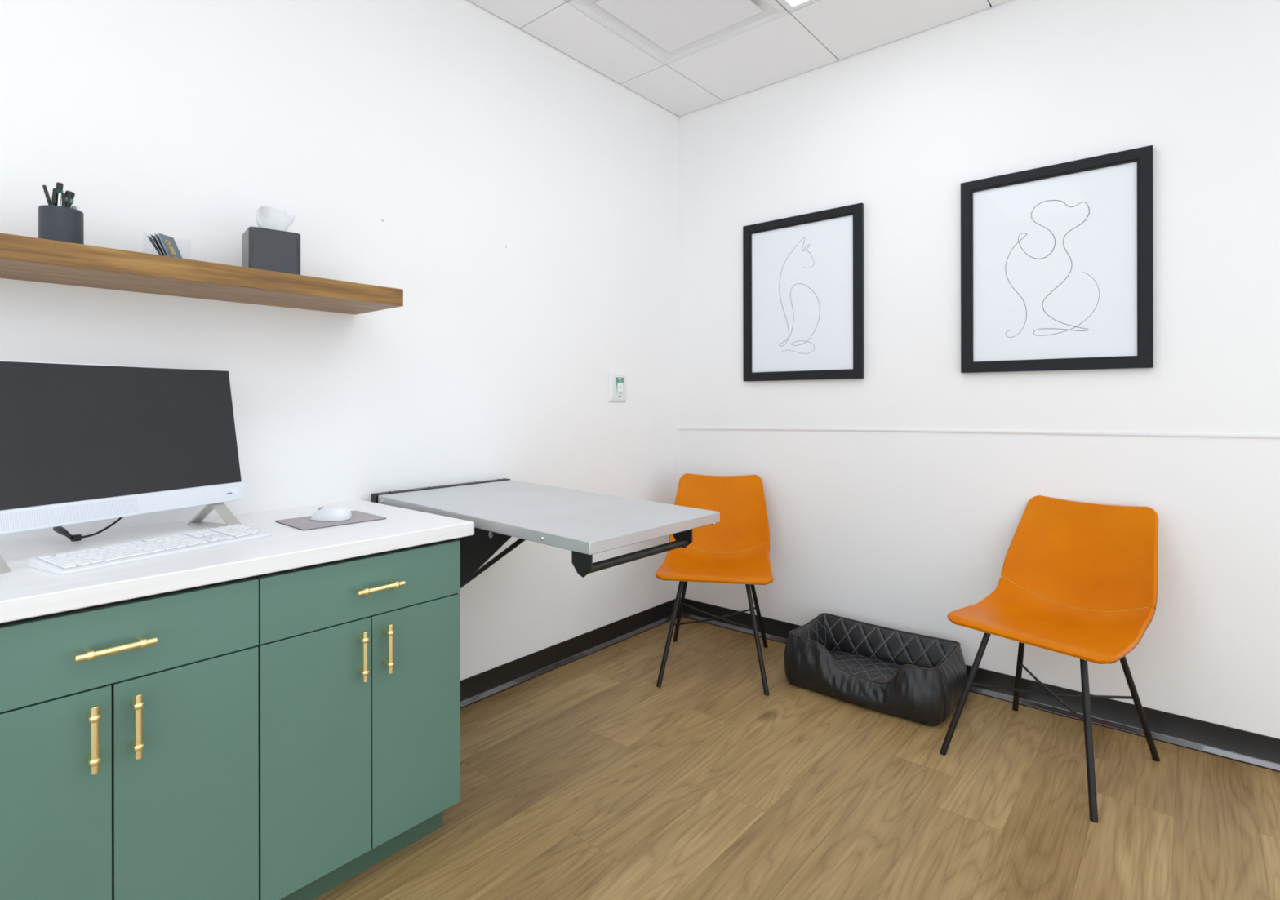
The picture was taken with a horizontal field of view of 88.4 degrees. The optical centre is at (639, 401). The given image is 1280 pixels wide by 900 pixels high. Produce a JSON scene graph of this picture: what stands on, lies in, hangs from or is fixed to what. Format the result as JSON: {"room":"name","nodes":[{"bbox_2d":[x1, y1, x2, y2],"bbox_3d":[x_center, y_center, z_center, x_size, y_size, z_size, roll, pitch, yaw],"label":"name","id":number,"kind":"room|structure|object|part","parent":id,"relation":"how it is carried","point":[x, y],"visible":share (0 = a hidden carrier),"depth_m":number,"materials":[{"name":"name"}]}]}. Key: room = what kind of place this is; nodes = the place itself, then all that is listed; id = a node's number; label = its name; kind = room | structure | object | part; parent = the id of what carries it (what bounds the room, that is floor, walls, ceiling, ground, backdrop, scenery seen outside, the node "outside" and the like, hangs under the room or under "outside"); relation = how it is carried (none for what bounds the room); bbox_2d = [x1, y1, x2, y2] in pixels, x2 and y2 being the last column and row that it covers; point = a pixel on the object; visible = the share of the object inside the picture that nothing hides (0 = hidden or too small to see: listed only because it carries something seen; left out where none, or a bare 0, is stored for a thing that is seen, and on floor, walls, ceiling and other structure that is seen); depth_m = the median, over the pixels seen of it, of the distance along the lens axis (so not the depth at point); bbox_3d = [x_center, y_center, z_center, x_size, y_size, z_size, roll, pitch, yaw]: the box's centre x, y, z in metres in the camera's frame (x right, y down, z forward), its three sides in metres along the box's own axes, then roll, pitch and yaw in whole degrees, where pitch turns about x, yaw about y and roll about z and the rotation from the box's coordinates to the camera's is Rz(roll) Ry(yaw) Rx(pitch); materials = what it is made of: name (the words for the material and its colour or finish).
{"room":"veterinary clinic","nodes":[
{"label":"veterinary clinic","id":0,"kind":"room"},
{"bbox_2d":[0,0,679,680],"bbox_3d":[-1.255,-0.192,1.857,0.120,2.761,4.640,0,0,40],"label":"wall","id":1,"kind":"structure","parent":0,"point":[472,136],"depth_m":2.23,"materials":[{"name":"paint"}]},
{"bbox_2d":[0,232,403,314],"bbox_3d":[-1.167,-0.309,1.643,0.290,0.050,1.086,0,0,40],"label":"wall shelf","id":2,"kind":"object","parent":1,"relation":"attached to","point":[23,258],"visible":1,"depth_m":1.58,"materials":[{"name":"brown wood"}]},
{"bbox_2d":[38,204,84,244],"bbox_3d":[-1.300,-0.382,1.478,0.077,0.096,0.077,0,0,40],"label":"pen cup","id":3,"kind":"object","parent":2,"relation":"on","point":[55,223],"visible":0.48,"depth_m":1.45,"materials":[{"name":"grey metal"}]},
{"bbox_2d":[42,185,51,205],"bbox_3d":[-1.306,-0.410,1.467,0.011,0.139,0.039,0,0,40],"label":"pen","id":4,"kind":"object","parent":3,"relation":"in","point":[45,188],"visible":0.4,"depth_m":1.46,"materials":[{"name":"black plastic"}]},
{"bbox_2d":[51,187,57,205],"bbox_3d":[-1.307,-0.408,1.465,0.022,0.134,0.011,0,0,13],"label":"pen","id":5,"kind":"object","parent":3,"relation":"in","point":[55,190],"visible":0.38,"depth_m":1.46,"materials":[{"name":"black plastic"}]},
{"bbox_2d":[55,182,63,205],"bbox_3d":[-1.301,-0.415,1.470,0.016,0.148,0.019,0,0,40],"label":"pen","id":6,"kind":"object","parent":3,"relation":"in","point":[60,186],"visible":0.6,"depth_m":1.47,"materials":[{"name":"plastic"}]},
{"bbox_2d":[57,192,62,206],"bbox_3d":[-1.292,-0.402,1.462,0.014,0.122,0.006,0,0,5],"label":"pen","id":7,"kind":"object","parent":3,"relation":"in","point":[60,195],"visible":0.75,"depth_m":1.46,"materials":[{"name":"white plastic"}]},
{"bbox_2d":[62,192,65,207],"bbox_3d":[-1.284,-0.403,1.466,0.015,0.123,0.006,0,0,40],"label":"pen","id":8,"kind":"object","parent":3,"relation":"in","point":[63,193],"visible":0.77,"depth_m":1.46,"materials":[{"name":"black plastic"}]},
{"bbox_2d":[65,191,75,208],"bbox_3d":[-1.294,-0.408,1.477,0.021,0.134,0.039,0,0,40],"label":"pen","id":9,"kind":"object","parent":3,"relation":"in","point":[69,196],"visible":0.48,"depth_m":1.48,"materials":[{"name":"black plastic"}]},
{"bbox_2d":[241,226,300,275],"bbox_3d":[-1.016,-0.398,1.814,0.125,0.127,0.125,0,0,-39],"label":"tissue box","id":10,"kind":"object","parent":2,"relation":"on","point":[264,249],"visible":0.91,"depth_m":1.76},
{"bbox_2d":[255,204,295,231],"bbox_3d":[-1.005,-0.495,1.813,0.099,0.086,0.035,0,0,-39],"label":"tissue","id":11,"kind":"object","parent":10,"relation":"on","point":[266,217],"visible":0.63,"depth_m":1.82,"materials":[{"name":"paper"}]},
{"bbox_3d":[-1.178,-0.376,1.639,0.080,0.082,0.056,0,0,2],"label":"card holder","id":12,"kind":"object","parent":2,"relation":"on","visible":0},
{"bbox_2d":[146,235,161,255],"bbox_3d":[-1.188,-0.373,1.640,0.047,0.070,0.051,0,0,2],"label":"business card","id":13,"kind":"object","parent":12,"relation":"in","point":[150,238],"visible":0.29,"depth_m":1.62,"materials":[{"name":"paper"}]},
{"bbox_2d":[150,234,164,256],"bbox_3d":[-1.180,-0.374,1.639,0.043,0.072,0.051,0,0,2],"label":"business card","id":14,"kind":"object","parent":12,"relation":"in","point":[153,237],"visible":0.29,"depth_m":1.62,"materials":[{"name":"white paper"}]},
{"bbox_2d":[153,233,167,256],"bbox_3d":[-1.173,-0.375,1.639,0.039,0.074,0.051,0,0,2],"label":"business card","id":15,"kind":"object","parent":12,"relation":"in","point":[157,236],"visible":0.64,"depth_m":1.62,"materials":[{"name":"paper"}]},
{"bbox_2d":[157,232,182,257],"bbox_3d":[-1.165,-0.377,1.639,0.035,0.076,0.051,0,0,2],"label":"business card","id":16,"kind":"object","parent":12,"relation":"in","point":[170,246],"visible":0.81,"depth_m":1.64,"materials":[{"name":"paper"}]},
{"bbox_2d":[165,240,176,255],"bbox_3d":[-1.164,-0.375,1.637,0.024,0.054,0.019,0,0,-4],"label":"print","id":17,"kind":"object","parent":16,"relation":"attached to","point":[171,246],"depth_m":1.64},
{"bbox_2d":[371,478,719,588],"bbox_3d":[-0.324,0.511,2.074,1.021,0.418,0.559,0,0,40],"label":"exam table","id":18,"kind":"object","parent":1,"relation":"attached to","point":[585,524],"visible":0.95,"depth_m":1.93,"materials":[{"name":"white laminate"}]},
{"bbox_2d":[488,531,493,538],"bbox_3d":[-0.506,0.451,2.228,0.023,0.023,0.004,0,0,40],"label":"washer","id":19,"kind":"object","parent":18,"relation":"in","point":[490,534],"depth_m":2.23,"materials":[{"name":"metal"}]},
{"bbox_2d":[460,599,679,709],"bbox_3d":[-0.358,1.089,2.810,0.018,0.096,1.790,0,0,40],"label":"baseboard","id":20,"kind":"structure","parent":1,"relation":"attached to","point":[474,689],"depth_m":2.82,"materials":[{"name":"black rubber"}]},
{"bbox_2d":[608,372,626,402],"bbox_3d":[-0.102,-0.067,3.116,0.018,0.140,0.122,0,0,40],"label":"wall switch","id":21,"kind":"object","parent":1,"relation":"attached to","point":[616,381],"visible":1,"depth_m":3.10,"materials":[{"name":"white paint"}]},
{"bbox_3d":[-0.092,-0.067,3.117,0.003,0.042,0.040,0,0,40],"label":"touch plate","id":22,"kind":"part","parent":21,"relation":"part of","materials":[{"name":"white plastic"}]},
{"bbox_2d":[469,0,1009,115],"bbox_3d":[0.185,-1.545,0.410,3.950,0.060,4.753,0,0,40],"label":"ceiling","id":23,"kind":"structure","parent":0,"point":[818,33],"depth_m":2.77,"materials":[{"name":"tile"}]},
{"bbox_2d":[568,0,787,64],"bbox_3d":[0.153,-1.528,2.528,0.602,0.034,0.602,0,0,40],"label":"ceiling vent","id":24,"kind":"object","parent":23,"relation":"in","point":[669,31],"visible":1,"depth_m":2.61,"materials":[{"name":"white metal"}]},
{"bbox_2d":[777,0,817,12],"bbox_3d":[0.422,-1.535,1.902,0.604,0.040,1.213,0,0,40],"label":"recessed light","id":25,"kind":"object","parent":23,"relation":"in","point":[790,5],"visible":1,"depth_m":2.51,"materials":[{"name":"white paint"}]},
{"bbox_2d":[312,617,1279,899],"bbox_3d":[0.208,1.136,0.626,3.700,0.001,4.400,0,0,40],"label":"floor","id":26,"kind":"structure","parent":0,"point":[586,778],"depth_m":1.87,"materials":[{"name":"brown wood"}]},
{"bbox_2d":[0,576,258,899],"bbox_3d":[-1.159,0.749,1.357,0.628,0.778,0.488,0,0,40],"label":"base cabinet","id":27,"kind":"object","parent":26,"relation":"on","point":[129,729],"visible":0.99,"depth_m":1.20,"materials":[{"name":"green paint"}]},
{"bbox_3d":[-1.033,0.785,1.093,0.019,0.549,0.244,0,0,40],"label":"door","id":28,"kind":"part","parent":27,"relation":"part of","materials":[{"name":"green paint"}]},
{"bbox_3d":[-0.952,0.586,1.145,0.038,0.115,0.017,0,0,40],"label":"handle","id":29,"kind":"part","parent":27,"relation":"part of","materials":[{"name":"gold metal"}]},
{"bbox_3d":[-0.931,0.438,1.169,0.038,0.017,0.115,0,0,40],"label":"handle","id":30,"kind":"part","parent":27,"relation":"part of","materials":[{"name":"gold metal"}]},
{"bbox_3d":[-0.955,0.438,1.186,0.019,0.138,0.487,0,0,40],"label":"drawer","id":31,"kind":"part","parent":27,"relation":"part of","materials":[{"name":"green paint"}]},
{"bbox_3d":[-0.911,0.586,1.193,0.038,0.115,0.017,0,0,40],"label":"handle","id":32,"kind":"part","parent":27,"relation":"part of","materials":[{"name":"gold metal"}]},
{"bbox_3d":[-0.875,0.784,1.280,0.019,0.549,0.239,0,0,40],"label":"door","id":33,"kind":"part","parent":27,"relation":"part of","materials":[{"name":"green paint"}]},
{"bbox_2d":[0,500,474,623],"bbox_3d":[-1.019,0.341,1.560,0.622,0.036,1.050,0,0,40],"label":"countertop","id":34,"kind":"structure","parent":27,"relation":"on","point":[26,592],"depth_m":1.41,"materials":[{"name":"stone"}]},
{"bbox_2d":[53,517,122,542],"bbox_3d":[-1.284,0.283,1.558,0.081,0.073,0.150,0,0,40],"label":"power cable","id":35,"kind":"object","parent":34,"relation":"on","point":[61,531],"visible":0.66,"depth_m":1.51,"materials":[{"name":"black plastic"}]},
{"bbox_2d":[0,360,245,573],"bbox_3d":[-1.185,0.119,1.502,0.183,0.408,0.572,0,0,23],"label":"desktop computer","id":36,"kind":"object","parent":34,"relation":"on","point":[80,442],"visible":0.98,"depth_m":1.49,"materials":[{"name":"white plastic"}]},
{"bbox_2d":[29,524,271,575],"bbox_3d":[-1.037,0.313,1.430,0.134,0.020,0.406,0,0,28],"label":"keyboard","id":37,"kind":"object","parent":34,"relation":"on","point":[80,561],"visible":1,"depth_m":1.38,"materials":[{"name":"white plastic"}]},
{"bbox_2d":[275,511,386,530],"bbox_3d":[-0.838,0.321,1.788,0.192,0.004,0.222,0,0,42],"label":"mouse pad","id":38,"kind":"object","parent":34,"relation":"on","point":[304,523],"visible":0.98,"depth_m":1.75,"materials":[{"name":"grey fabric"}]},
{"bbox_2d":[310,505,351,521],"bbox_3d":[-0.837,0.300,1.780,0.107,0.038,0.063,0,0,9],"label":"computer mouse","id":39,"kind":"object","parent":38,"relation":"on","point":[334,513],"visible":1,"depth_m":1.75,"materials":[{"name":"white plastic"}]},
{"bbox_2d":[254,538,460,899],"bbox_3d":[-0.843,0.749,1.732,0.628,0.778,0.488,0,0,40],"label":"base cabinet","id":40,"kind":"object","parent":26,"relation":"on","point":[359,657],"visible":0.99,"depth_m":1.52,"materials":[{"name":"green paint"}]},
{"bbox_3d":[-0.718,0.784,1.466,0.019,0.549,0.240,0,0,40],"label":"door","id":41,"kind":"part","parent":40,"relation":"part of","materials":[{"name":"green paint"}]},
{"bbox_3d":[-0.639,0.437,1.560,0.019,0.138,0.487,0,0,40],"label":"drawer","id":42,"kind":"part","parent":40,"relation":"part of","materials":[{"name":"green paint"}]},
{"bbox_3d":[-0.638,0.585,1.517,0.038,0.115,0.017,0,0,40],"label":"handle","id":43,"kind":"part","parent":40,"relation":"part of","materials":[{"name":"gold metal"}]},
{"bbox_3d":[-0.613,0.437,1.547,0.038,0.017,0.115,0,0,40],"label":"handle","id":44,"kind":"part","parent":40,"relation":"part of","materials":[{"name":"gold metal"}]},
{"bbox_3d":[-0.598,0.585,1.564,0.038,0.115,0.017,0,0,40],"label":"handle","id":45,"kind":"part","parent":40,"relation":"part of","materials":[{"name":"gold metal"}]},
{"bbox_3d":[-0.561,0.784,1.653,0.019,0.549,0.243,0,0,40],"label":"door","id":46,"kind":"part","parent":40,"relation":"part of","materials":[{"name":"green paint"}]},
{"bbox_2d":[655,473,773,696],"bbox_3d":[0.336,0.742,2.879,0.479,0.788,0.616,0,0,10],"label":"chair","id":47,"kind":"object","parent":26,"relation":"on","point":[735,549],"visible":0.9,"depth_m":3.01,"materials":[{"name":"orange leather"}]},
{"bbox_3d":[0.127,0.932,2.691,0.019,0.409,0.190,0,0,38],"label":"leg","id":48,"kind":"part","parent":47,"relation":"part of","materials":[{"name":"black metal"}]},
{"bbox_3d":[0.195,0.933,3.059,0.019,0.405,0.150,0,0,-26],"label":"leg","id":49,"kind":"part","parent":47,"relation":"part of","materials":[{"name":"black metal"}]},
{"bbox_3d":[0.327,0.687,2.829,0.479,0.107,0.392,0,0,10],"label":"seat","id":50,"kind":"part","parent":47,"relation":"part of","materials":[{"name":"orange leather"}]},
{"bbox_3d":[0.375,0.526,3.092,0.460,0.356,0.183,0,0,10],"label":"backrest","id":51,"kind":"part","parent":47,"relation":"part of","materials":[{"name":"orange leather"}]},
{"bbox_3d":[0.465,0.931,2.628,0.098,0.409,0.170,0,0,10],"label":"leg","id":52,"kind":"part","parent":47,"relation":"part of","materials":[{"name":"black metal"}]},
{"bbox_3d":[0.533,0.933,2.997,0.150,0.405,0.019,0,0,-43],"label":"leg","id":53,"kind":"part","parent":47,"relation":"part of","materials":[{"name":"black metal"}]},
{"bbox_2d":[783,613,967,726],"bbox_3d":[0.916,1.030,2.592,0.642,0.208,0.406,0,0,40],"label":"pet bed","id":54,"kind":"object","parent":26,"relation":"on","point":[922,679],"visible":1,"depth_m":2.54,"materials":[{"name":"black leather"}]},
{"bbox_2d":[828,650,902,682],"bbox_3d":[0.916,1.068,2.592,0.494,0.067,0.258,0,0,40],"label":"cushion","id":55,"kind":"object","parent":54,"relation":"on","point":[882,666],"depth_m":2.62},
{"bbox_2d":[939,495,1159,823],"bbox_3d":[1.341,0.740,2.127,0.616,0.788,0.479,0,0,-37],"label":"chair","id":56,"kind":"object","parent":26,"relation":"on","point":[1078,580],"visible":1,"depth_m":2.17,"materials":[{"name":"orange leather"}]},
{"bbox_3d":[1.059,0.930,2.132,0.190,0.409,0.019,0,0,-9],"label":"leg","id":57,"kind":"part","parent":56,"relation":"part of","materials":[{"name":"black metal"}]},
{"bbox_3d":[1.360,0.931,2.355,0.019,0.405,0.150,0,0,17],"label":"leg","id":58,"kind":"part","parent":56,"relation":"part of","materials":[{"name":"black metal"}]},
{"bbox_3d":[1.299,0.685,2.096,0.392,0.107,0.479,0,0,-37],"label":"seat","id":59,"kind":"part","parent":56,"relation":"part of","materials":[{"name":"orange leather"}]},
{"bbox_3d":[1.514,0.524,2.256,0.183,0.356,0.460,0,0,-37],"label":"backrest","id":60,"kind":"part","parent":56,"relation":"part of","materials":[{"name":"orange leather"}]},
{"bbox_3d":[1.264,0.930,1.856,0.019,0.409,0.190,0,0,26],"label":"leg","id":61,"kind":"part","parent":56,"relation":"part of","materials":[{"name":"black metal"}]},
{"bbox_3d":[1.565,0.931,2.079,0.150,0.405,0.019,0,0,0],"label":"leg","id":62,"kind":"part","parent":56,"relation":"part of","materials":[{"name":"black metal"}]},
{"bbox_2d":[679,0,1279,739],"bbox_3d":[1.708,-0.197,2.315,3.820,2.761,0.120,0,0,40],"label":"wall","id":63,"kind":"structure","parent":0,"point":[904,531],"depth_m":2.53,"materials":[{"name":"paint"}]},
{"bbox_2d":[742,202,863,381],"bbox_3d":[0.737,-0.479,3.035,0.592,0.758,0.021,0,0,40],"label":"picture frame","id":64,"kind":"object","parent":63,"relation":"attached to","point":[803,274],"visible":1,"depth_m":3.02,"materials":[{"name":"black wood"}]},
{"bbox_2d":[679,427,1279,438],"bbox_3d":[1.622,0.121,2.306,3.700,0.050,0.006,0,0,40],"label":"trim","id":65,"kind":"structure","parent":63,"relation":"attached to","point":[1161,434],"depth_m":2.48,"materials":[{"name":"white paint"}]},
{"bbox_2d":[680,597,1279,773],"bbox_3d":[1.620,1.085,2.301,3.700,0.096,0.018,0,0,40],"label":"baseboard","id":66,"kind":"structure","parent":63,"relation":"attached to","point":[1257,750],"depth_m":2.28,"materials":[{"name":"black rubber"}]},
{"bbox_2d":[960,145,1153,373],"bbox_3d":[1.493,-0.486,2.399,0.595,0.744,0.021,0,0,40],"label":"picture frame","id":67,"kind":"object","parent":63,"relation":"attached to","point":[1057,262],"visible":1,"depth_m":2.38,"materials":[{"name":"black wood"}]}
]}

